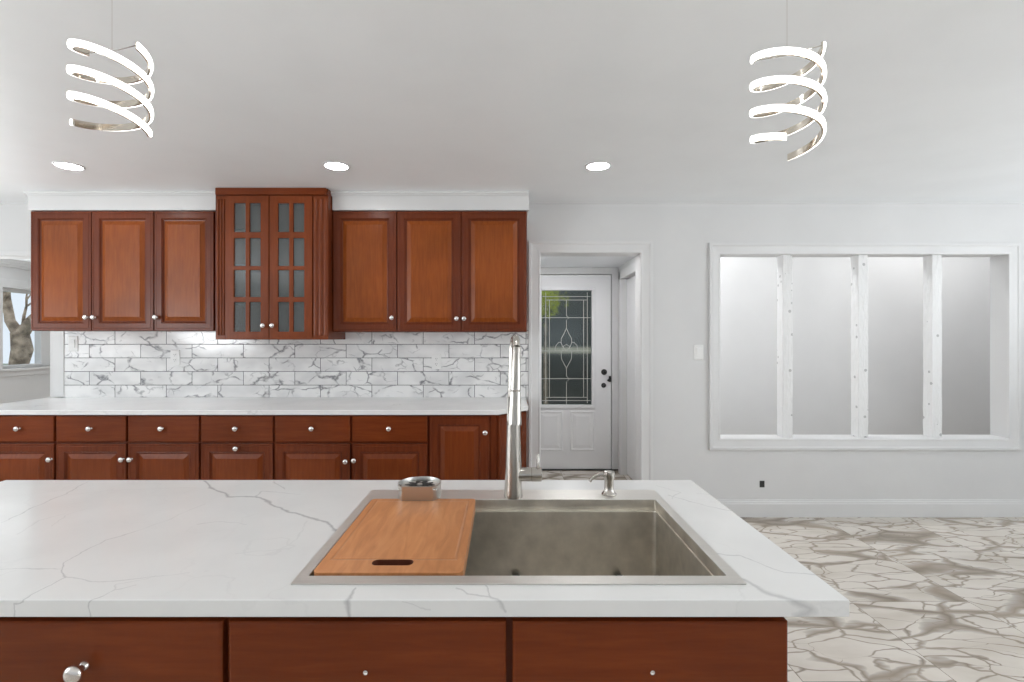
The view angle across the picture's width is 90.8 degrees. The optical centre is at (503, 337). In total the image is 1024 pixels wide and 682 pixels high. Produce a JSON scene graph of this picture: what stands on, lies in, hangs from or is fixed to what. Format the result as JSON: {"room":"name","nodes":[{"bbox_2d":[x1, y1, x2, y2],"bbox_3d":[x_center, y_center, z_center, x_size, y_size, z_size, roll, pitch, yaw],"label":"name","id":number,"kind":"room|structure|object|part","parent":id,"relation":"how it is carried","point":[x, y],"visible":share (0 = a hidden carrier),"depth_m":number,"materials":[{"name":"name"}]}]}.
{"room":"kitchen","nodes":[
{"label":"kitchen","id":0,"kind":"room"},
{"bbox_2d":[13,259,30,261],"bbox_3d":[-3.100,-0.842,5.505,3.800,0.100,2.990,0,0,0],"label":"ceiling","id":1,"kind":"structure","parent":0,"point":[26,260],"depth_m":5.10,"materials":[{"name":"paint"}]},
{"bbox_2d":[0,266,49,403],"bbox_3d":[-5.060,0.169,1.200,0.120,2.398,11.600,0,0,0],"label":"wall","id":2,"kind":"structure","parent":0,"point":[37,386],"depth_m":5.23,"materials":[{"name":"paint"}]},
{"bbox_2d":[0,259,30,269],"bbox_3d":[-4.975,-0.754,5.455,0.050,0.075,2.890,0,0,0],"label":"trim","id":3,"kind":"structure","parent":2,"relation":"attached to","point":[12,263],"depth_m":5.14,"materials":[{"name":"white paint"}]},
{"bbox_2d":[0,278,49,376],"bbox_3d":[-5.032,-0.102,5.320,0.165,0.980,0.800,0,0,0],"label":"window","id":4,"kind":"structure","parent":2,"relation":"in","point":[42,338],"depth_m":5.27,"materials":[{"name":"white wood"}]},
{"bbox_3d":[-4.995,0.321,5.320,0.090,0.025,0.800,0,0,0],"label":"sill","id":5,"kind":"part","parent":4,"relation":"part of","materials":[{"name":"white paint"}]},
{"bbox_2d":[0,0,1023,203],"bbox_3d":[-0.050,-1.090,-0.370,10.300,0.120,8.860,0,0,0],"label":"ceiling","id":6,"kind":"structure","parent":0,"point":[925,104],"depth_m":2.17,"materials":[{"name":"paint"}]},
{"bbox_2d":[52,161,85,170],"bbox_3d":[-2.601,-1.027,3.020,0.156,0.006,0.156,0,0,0],"label":"recessed light","id":7,"kind":"object","parent":6,"relation":"in","point":[65,165],"visible":1,"depth_m":3.02,"materials":[{"name":"white paint"}]},
{"bbox_2d":[66,39,153,136],"bbox_3d":[-0.970,-0.769,1.250,0.171,0.521,0.172,0,0,0],"label":"pendant","id":8,"kind":"object","parent":6,"relation":"hanging from","point":[82,47],"visible":1,"depth_m":1.23,"materials":[{"name":"silver metal"}]},
{"bbox_2d":[323,161,349,170],"bbox_3d":[-1.002,-1.027,3.020,0.156,0.006,0.156,0,0,0],"label":"recessed light","id":9,"kind":"object","parent":6,"relation":"in","point":[333,165],"visible":1,"depth_m":3.00,"materials":[{"name":"white paint"}]},
{"bbox_2d":[585,161,610,170],"bbox_3d":[0.562,-1.027,3.020,0.156,0.006,0.156,0,0,0],"label":"recessed light","id":10,"kind":"object","parent":6,"relation":"in","point":[598,165],"visible":1,"depth_m":3.00,"materials":[{"name":"white paint"}]},
{"bbox_2d":[749,41,826,160],"bbox_3d":[0.701,-0.746,1.250,0.167,0.569,0.168,0,0,0],"label":"pendant","id":11,"kind":"object","parent":6,"relation":"hanging from","point":[773,82],"visible":1,"depth_m":1.21,"materials":[{"name":"silver metal"}]},
{"bbox_2d":[0,204,1023,498],"bbox_3d":[-0.050,0.169,3.934,9.900,2.398,0.152,0,0,0],"label":"wall","id":12,"kind":"structure","parent":0,"point":[681,235],"depth_m":3.87,"materials":[{"name":"paint"}]},
{"bbox_2d":[0,251,63,396],"bbox_3d":[-4.179,-0.107,3.940,1.642,1.110,0.180,0,0,0],"label":"trim","id":13,"kind":"structure","parent":12,"relation":"attached to","point":[56,337],"depth_m":3.85,"materials":[{"name":"white paint"}]},
{"bbox_2d":[68,336,77,350],"bbox_3d":[-3.288,0.043,3.852,0.072,0.116,0.013,0,0,0],"label":"light switch","id":14,"kind":"object","parent":12,"relation":"attached to","point":[72,340],"visible":1,"depth_m":3.85,"materials":[{"name":"white plastic"}]},
{"bbox_2d":[31,211,155,330],"bbox_3d":[-2.902,-0.473,3.690,0.869,0.847,0.334,0,0,0],"label":"upper cabinet","id":15,"kind":"object","parent":12,"relation":"attached to","point":[91,270],"visible":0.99,"depth_m":3.56,"materials":[{"name":"brown wood"}]},
{"bbox_3d":[-3.120,-0.473,3.565,0.426,0.840,0.020,0,0,0],"label":"door","id":16,"kind":"part","parent":15,"relation":"part of","materials":[{"name":"brown wood"}]},
{"bbox_2d":[24,191,215,210],"bbox_3d":[-2.671,-0.964,3.700,1.372,0.132,0.339,0,0,0],"label":"trim","id":17,"kind":"structure","parent":15,"relation":"on","point":[37,200],"depth_m":3.54,"materials":[{"name":"white paint"}]},
{"bbox_3d":[-2.686,-0.473,3.565,0.433,0.840,0.020,0,0,0],"label":"door","id":18,"kind":"part","parent":15,"relation":"part of","materials":[{"name":"brown wood"}]},
{"bbox_2d":[170,350,179,364],"bbox_3d":[-2.510,0.149,3.853,0.072,0.116,0.010,0,0,0],"label":"outlet","id":19,"kind":"object","parent":12,"relation":"attached to","point":[174,354],"visible":1,"depth_m":3.85,"materials":[{"name":"white plastic"}]},
{"bbox_2d":[152,211,215,330],"bbox_3d":[-2.251,-0.473,3.690,0.431,0.847,0.334,0,0,0],"label":"upper cabinet","id":20,"kind":"object","parent":12,"relation":"attached to","point":[184,241],"visible":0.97,"depth_m":3.56,"materials":[{"name":"brown wood"}]},
{"bbox_2d":[215,188,344,339],"bbox_3d":[-1.596,-0.508,3.640,0.778,1.039,0.434,0,0,0],"label":"upper cabinet","id":21,"kind":"object","parent":12,"relation":"attached to","point":[274,246],"visible":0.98,"depth_m":3.46,"materials":[{"name":"brown wood"}]},
{"bbox_3d":[-1.759,-0.482,3.465,0.297,0.985,0.019,0,0,0],"label":"glass door","id":22,"kind":"part","parent":21,"relation":"part of","materials":[{"name":"brown wood"}]},
{"bbox_3d":[-1.758,-0.484,3.467,0.193,0.890,0.004,0,0,0],"label":"glass pane","id":23,"kind":"part","parent":21,"relation":"part of","materials":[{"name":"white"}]},
{"bbox_3d":[-1.596,-1.004,3.463,0.758,0.048,0.024,0,0,0],"label":"rail","id":24,"kind":"part","parent":21,"relation":"part of","materials":[{"name":"brown wood"}]},
{"bbox_3d":[-1.458,-0.484,3.467,0.189,0.890,0.004,0,0,0],"label":"glass pane","id":25,"kind":"part","parent":21,"relation":"part of","materials":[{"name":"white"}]},
{"bbox_3d":[-1.459,-0.482,3.465,0.292,0.985,0.019,0,0,0],"label":"glass door","id":26,"kind":"part","parent":21,"relation":"part of","materials":[{"name":"brown wood"}]},
{"bbox_2d":[333,211,396,331],"bbox_3d":[-0.982,-0.470,3.690,0.452,0.854,0.334,0,0,0],"label":"upper cabinet","id":27,"kind":"object","parent":12,"relation":"attached to","point":[364,242],"visible":0.96,"depth_m":3.56,"materials":[{"name":"brown wood"}]},
{"bbox_2d":[432,354,440,368],"bbox_3d":[-0.516,0.180,3.853,0.072,0.116,0.010,0,0,0],"label":"outlet","id":28,"kind":"object","parent":12,"relation":"attached to","point":[436,358],"visible":1,"depth_m":3.85,"materials":[{"name":"white plastic"}]},
{"bbox_2d":[397,211,526,331],"bbox_3d":[-0.297,-0.470,3.690,0.916,0.854,0.334,0,0,0],"label":"upper cabinet","id":29,"kind":"object","parent":12,"relation":"attached to","point":[458,271],"visible":1,"depth_m":3.56,"materials":[{"name":"brown wood"}]},
{"bbox_3d":[-0.528,-0.469,3.565,0.448,0.847,0.020,0,0,0],"label":"door","id":30,"kind":"part","parent":29,"relation":"part of","materials":[{"name":"brown wood"}]},
{"bbox_2d":[331,191,528,217],"bbox_3d":[-0.521,-0.964,3.700,1.394,0.132,0.339,0,0,0],"label":"trim","id":31,"kind":"structure","parent":29,"relation":"on","point":[341,200],"depth_m":3.54,"materials":[{"name":"white paint"}]},
{"bbox_3d":[-0.070,-0.469,3.565,0.460,0.847,0.020,0,0,0],"label":"door","id":32,"kind":"part","parent":29,"relation":"part of","materials":[{"name":"brown wood"}]},
{"bbox_2d":[529,241,652,479],"bbox_3d":[0.662,0.314,3.931,0.948,2.108,0.166,0,0,0],"label":"trim","id":33,"kind":"structure","parent":12,"relation":"attached to","point":[642,251],"depth_m":3.86,"materials":[{"name":"white paint"}]},
{"bbox_2d":[694,345,702,359],"bbox_3d":[1.490,0.110,3.864,0.072,0.116,0.013,0,0,0],"label":"light switch","id":34,"kind":"object","parent":12,"relation":"attached to","point":[698,349],"visible":1,"depth_m":3.86,"materials":[{"name":"white plastic"}]},
{"bbox_2d":[760,481,764,486],"bbox_3d":[1.977,1.119,3.868,0.036,0.050,0.003,0,0,0],"label":"outlet","id":35,"kind":"object","parent":12,"relation":"attached to","point":[762,483],"visible":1,"depth_m":3.87,"materials":[{"name":"plastic"}]},
{"bbox_2d":[720,435,1004,437],"bbox_3d":[2.756,0.769,3.940,2.208,0.004,0.140,0,0,0],"label":"trim","id":36,"kind":"structure","parent":12,"relation":"attached to","point":[721,436],"depth_m":3.93,"materials":[{"name":"white paint"}]},
{"bbox_2d":[777,255,792,437],"bbox_3d":[2.184,0.063,3.929,0.079,1.408,0.090,0,0,0],"label":"stud","id":37,"kind":"object","parent":36,"relation":"on","point":[784,262],"visible":1,"depth_m":3.88,"materials":[{"name":"white wood"}]},
{"bbox_2d":[851,255,867,437],"bbox_3d":[2.765,0.063,3.929,0.079,1.408,0.090,0,0,0],"label":"stud","id":38,"kind":"object","parent":36,"relation":"on","point":[859,263],"visible":1,"depth_m":3.88,"materials":[{"name":"white wood"}]},
{"bbox_2d":[923,255,941,437],"bbox_3d":[3.333,0.063,3.929,0.079,1.408,0.090,0,0,0],"label":"stud","id":39,"kind":"object","parent":36,"relation":"on","point":[932,264],"visible":1,"depth_m":3.88,"materials":[{"name":"white wood"}]},
{"bbox_2d":[709,243,1020,449],"bbox_3d":[2.756,0.065,3.859,2.376,1.580,0.022,0,0,0],"label":"trim","id":40,"kind":"structure","parent":12,"relation":"attached to","point":[1012,250],"depth_m":3.86,"materials":[{"name":"white paint"}]},
{"bbox_2d":[717,499,1023,516],"bbox_3d":[3.019,1.302,3.862,3.762,0.133,0.016,0,0,0],"label":"baseboard","id":41,"kind":"structure","parent":12,"relation":"attached to","point":[740,507],"depth_m":3.85,"materials":[{"name":"white paint"}]},
{"bbox_2d":[541,274,610,274],"bbox_3d":[0.650,0.268,5.310,1.300,2.200,0.120,0,0,0],"label":"wall","id":42,"kind":"structure","parent":0,"point":[541,274],"depth_m":5.26,"materials":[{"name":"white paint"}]},
{"bbox_2d":[541,275,610,468],"bbox_3d":[0.649,0.351,5.236,0.922,2.010,0.073,0,0,0],"label":"door","id":43,"kind":"structure","parent":42,"relation":"in","point":[575,309],"depth_m":5.23,"materials":[{"name":"white paint"}]},
{"bbox_3d":[0.482,0.961,5.228,0.260,0.415,0.007,0,0,0],"label":"panel","id":44,"kind":"part","parent":43,"relation":"part of","materials":[{"name":"white paint"}]},
{"bbox_3d":[0.648,0.100,5.249,0.520,1.184,0.006,0,0,0],"label":"glass pane","id":45,"kind":"part","parent":43,"relation":"part of","materials":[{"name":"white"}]},
{"bbox_3d":[0.648,0.100,5.223,0.590,1.254,0.014,0,0,0],"label":"glass frame","id":46,"kind":"part","parent":43,"relation":"part of","materials":[{"name":"clear glass"}]},
{"bbox_3d":[0.814,0.961,5.228,0.260,0.415,0.007,0,0,0],"label":"panel","id":47,"kind":"part","parent":43,"relation":"part of","materials":[{"name":"white paint"}]},
{"bbox_2d":[541,267,617,468],"bbox_3d":[0.640,0.318,5.236,1.078,2.098,0.027,0,0,0],"label":"trim","id":48,"kind":"structure","parent":42,"relation":"attached to","point":[613,271],"depth_m":5.22,"materials":[{"name":"white paint"}]},
{"bbox_2d":[542,469,617,470],"bbox_3d":[0.640,1.362,5.250,1.080,0.012,0.080,0,0,0],"label":"trim","id":49,"kind":"structure","parent":42,"relation":"attached to","point":[542,469],"depth_m":5.21,"materials":[{"name":"rubber"}]},
{"bbox_2d":[541,256,634,266],"bbox_3d":[0.650,-0.782,4.680,1.300,0.100,1.340,0,0,0],"label":"ceiling","id":50,"kind":"structure","parent":0,"point":[546,261],"depth_m":4.83,"materials":[{"name":"paint"}]},
{"bbox_2d":[618,257,634,474],"bbox_3d":[1.240,0.268,4.620,0.120,2.200,1.220,0,0,0],"label":"wall","id":51,"kind":"structure","parent":0,"point":[628,263],"depth_m":5.05,"materials":[{"name":"paint"}]},
{"bbox_2d":[618,263,634,474],"bbox_3d":[1.171,0.348,4.625,0.018,2.040,1.010,0,0,0],"label":"trim","id":52,"kind":"structure","parent":51,"relation":"attached to","point":[630,269],"depth_m":5.05,"materials":[{"name":"white paint"}]},
{"bbox_2d":[627,276,634,479],"bbox_3d":[1.250,0.386,4.625,0.040,1.945,0.850,0,0,0],"label":"door","id":53,"kind":"structure","parent":51,"relation":"in","point":[631,281],"depth_m":4.87,"materials":[{"name":"white paint"}]},
{"bbox_2d":[542,471,1023,681],"bbox_3d":[-0.050,1.428,1.200,10.300,0.120,12.000,0,0,0],"label":"floor","id":54,"kind":"structure","parent":0,"point":[931,599],"depth_m":2.68,"materials":[{"name":"stone"}]},
{"bbox_2d":[0,415,57,481],"bbox_3d":[-3.069,0.925,3.504,0.460,0.883,0.692,0,0,0],"label":"base cabinet","id":55,"kind":"object","parent":54,"relation":"on","point":[28,443],"visible":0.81,"depth_m":3.19,"materials":[{"name":"brown wood"}]},
{"bbox_3d":[-3.060,0.571,3.174,0.033,0.033,0.032,0,0,0],"label":"knob","id":56,"kind":"part","parent":55,"relation":"part of","materials":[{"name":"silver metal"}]},
{"bbox_3d":[-3.069,0.575,3.200,0.448,0.162,0.020,0,0,0],"label":"drawer","id":57,"kind":"part","parent":55,"relation":"part of","materials":[{"name":"brown wood"}]},
{"bbox_3d":[-3.069,0.961,3.200,0.448,0.585,0.020,0,0,0],"label":"door","id":58,"kind":"part","parent":55,"relation":"part of","materials":[{"name":"brown wood"}]},
{"bbox_2d":[0,617,230,681],"bbox_3d":[-1.013,0.925,1.211,1.034,0.883,0.698,0,0,0],"label":"base cabinet","id":59,"kind":"object","parent":54,"relation":"on","point":[32,649],"visible":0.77,"depth_m":0.90,"materials":[{"name":"brown wood"}]},
{"bbox_3d":[-0.743,0.581,0.879,0.032,0.032,0.032,0,0,0],"label":"knob","id":60,"kind":"part","parent":59,"relation":"part of","materials":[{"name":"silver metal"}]},
{"bbox_2d":[0,480,848,616],"bbox_3d":[-0.496,0.468,1.242,2.188,0.030,0.738,0,0,0],"label":"countertop","id":61,"kind":"structure","parent":59,"relation":"on","point":[69,548],"depth_m":1.01,"materials":[{"name":"stone"}]},
{"bbox_2d":[291,490,746,584],"bbox_3d":[0.027,0.577,1.212,0.838,0.252,0.573,0,0,0],"label":"sink","id":62,"kind":"object","parent":61,"relation":"in","point":[543,537],"visible":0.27,"depth_m":1.40,"materials":[{"name":"metal"}]},
{"bbox_2d":[314,499,474,575],"bbox_3d":[-0.223,0.462,1.183,0.287,0.030,0.443,0,0,0],"label":"cutting board","id":63,"kind":"object","parent":62,"relation":"on","point":[389,537],"visible":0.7,"depth_m":1.11,"materials":[{"name":"brown wood"}]},
{"bbox_2d":[398,476,440,500],"bbox_3d":[-0.238,0.429,1.437,0.122,0.042,0.105,0,0,0],"label":"strainer","id":64,"kind":"object","parent":62,"relation":"on","point":[421,488],"visible":1,"depth_m":1.39,"materials":[{"name":"silver metal"}]},
{"bbox_3d":[-0.238,0.417,1.429,0.106,0.003,0.087,0,0,0],"label":"perforated plate","id":65,"kind":"part","parent":64,"relation":"part of","materials":[{"name":"silver metal"}]},
{"bbox_2d":[589,470,616,496],"bbox_3d":[0.283,0.416,1.452,0.080,0.068,0.043,0,0,0],"label":"soap dispenser","id":66,"kind":"object","parent":62,"relation":"on","point":[608,475],"visible":1,"depth_m":1.44,"materials":[{"name":"silver metal"}]},
{"bbox_2d":[504,335,541,499],"bbox_3d":[0.053,0.221,1.396,0.107,0.458,0.125,0,0,0],"label":"faucet","id":67,"kind":"object","parent":61,"relation":"on","point":[515,474],"visible":1,"depth_m":1.41,"materials":[{"name":"silver metal"}]},
{"bbox_3d":[0.031,0.014,1.407,0.024,0.044,0.073,0,0,-10],"label":"spout","id":68,"kind":"part","parent":67,"relation":"part of","materials":[{"name":"silver metal"}]},
{"bbox_3d":[0.096,0.353,1.434,0.010,0.043,0.013,0,0,0],"label":"lever","id":69,"kind":"part","parent":67,"relation":"part of","materials":[{"name":"silver metal"}]},
{"bbox_2d":[56,415,201,479],"bbox_3d":[-2.380,0.925,3.504,0.914,0.883,0.692,0,0,0],"label":"base cabinet","id":70,"kind":"object","parent":54,"relation":"on","point":[88,447],"visible":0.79,"depth_m":3.19,"materials":[{"name":"brown wood"}]},
{"bbox_3d":[-2.611,0.575,3.200,0.441,0.162,0.020,0,0,0],"label":"drawer","id":71,"kind":"part","parent":70,"relation":"part of","materials":[{"name":"brown wood"}]},
{"bbox_3d":[-2.611,0.961,3.200,0.441,0.585,0.020,0,0,0],"label":"door","id":72,"kind":"part","parent":70,"relation":"part of","materials":[{"name":"brown wood"}]},
{"bbox_3d":[-2.152,0.575,3.200,0.447,0.162,0.020,0,0,0],"label":"drawer","id":73,"kind":"part","parent":70,"relation":"part of","materials":[{"name":"brown wood"}]},
{"bbox_3d":[-2.152,0.961,3.200,0.447,0.585,0.020,0,0,0],"label":"door","id":74,"kind":"part","parent":70,"relation":"part of","materials":[{"name":"brown wood"}]},
{"bbox_2d":[201,415,274,479],"bbox_3d":[-1.688,0.925,3.504,0.465,0.883,0.692,0,0,0],"label":"base cabinet","id":75,"kind":"object","parent":54,"relation":"on","point":[233,447],"visible":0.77,"depth_m":3.19,"materials":[{"name":"brown wood"}]},
{"bbox_3d":[-1.688,0.575,3.200,0.453,0.162,0.020,0,0,0],"label":"drawer","id":76,"kind":"part","parent":75,"relation":"part of","materials":[{"name":"brown wood"}]},
{"bbox_3d":[-1.688,0.961,3.200,0.453,0.585,0.020,0,0,0],"label":"door","id":77,"kind":"part","parent":75,"relation":"part of","materials":[{"name":"brown wood"}]},
{"bbox_2d":[275,415,428,479],"bbox_3d":[-0.966,0.925,3.504,0.976,0.883,0.692,0,0,0],"label":"base cabinet","id":78,"kind":"object","parent":54,"relation":"on","point":[307,447],"visible":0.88,"depth_m":3.19,"materials":[{"name":"brown wood"}]},
{"bbox_2d":[0,397,527,414],"bbox_3d":[-1.654,0.468,3.511,3.632,0.030,0.693,0,0,0],"label":"countertop","id":79,"kind":"structure","parent":78,"relation":"on","point":[51,405],"depth_m":3.39,"materials":[{"name":"stone"}]},
{"bbox_3d":[-1.210,0.575,3.200,0.475,0.162,0.020,0,0,0],"label":"drawer","id":80,"kind":"part","parent":78,"relation":"part of","materials":[{"name":"brown wood"}]},
{"bbox_3d":[-1.210,0.961,3.200,0.475,0.585,0.020,0,0,0],"label":"door","id":81,"kind":"part","parent":78,"relation":"part of","materials":[{"name":"brown wood"}]},
{"bbox_3d":[-0.722,0.575,3.200,0.475,0.162,0.020,0,0,0],"label":"drawer","id":82,"kind":"part","parent":78,"relation":"part of","materials":[{"name":"brown wood"}]},
{"bbox_3d":[-0.722,0.961,3.200,0.475,0.585,0.020,0,0,0],"label":"door","id":83,"kind":"part","parent":78,"relation":"part of","materials":[{"name":"brown wood"}]},
{"bbox_2d":[429,415,489,479],"bbox_3d":[-0.282,0.925,3.504,0.387,0.883,0.692,0,0,0],"label":"base cabinet","id":84,"kind":"object","parent":54,"relation":"on","point":[459,445],"visible":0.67,"depth_m":3.19,"materials":[{"name":"brown wood"}]},
{"bbox_2d":[229,617,787,681],"bbox_3d":[0.005,0.925,1.227,0.999,0.883,0.667,0,0,0],"label":"base cabinet","id":85,"kind":"object","parent":54,"relation":"on","point":[261,649],"visible":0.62,"depth_m":0.90,"materials":[{"name":"brown wood"}]},
{"bbox_3d":[-0.243,0.586,0.905,0.493,0.165,0.020,0,0,0],"label":"drawer","id":86,"kind":"part","parent":85,"relation":"part of","materials":[{"name":"brown wood"}]},
{"bbox_3d":[0.260,0.586,0.905,0.489,0.165,0.020,0,0,0],"label":"drawer","id":87,"kind":"part","parent":85,"relation":"part of","materials":[{"name":"brown wood"}]},
{"bbox_2d":[490,411,526,479],"bbox_3d":[0.032,0.916,3.528,0.238,0.864,0.644,0,0,0],"label":"base cabinet","id":88,"kind":"object","parent":54,"relation":"on","point":[498,423],"visible":0.2,"depth_m":3.22,"materials":[{"name":"brown wood"}]},
{"bbox_2d":[720,257,989,434],"bbox_3d":[3.100,-0.132,5.000,3.600,3.000,0.100,0,0,0],"label":"wall","id":89,"kind":"structure","parent":0,"point":[821,287],"depth_m":4.95,"materials":[{"name":"paint"}]},
{"label":"outside","id":90,"kind":"structure","parent":0,"visible":0},
{"bbox_3d":[-8.000,1.603,9.000,44.000,0.170,42.000,0,0,0],"label":"ground","id":91,"kind":"structure","parent":90,"visible":0},
{"bbox_2d":[3,292,33,364],"bbox_3d":[-6.957,0.124,7.290,2.150,2.906,0.585,0,0,5],"label":"tree","id":92,"kind":"object","parent":91,"relation":"on","point":[21,346],"visible":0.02,"depth_m":7.30,"materials":[{"name":"brown plant"}]}
]}

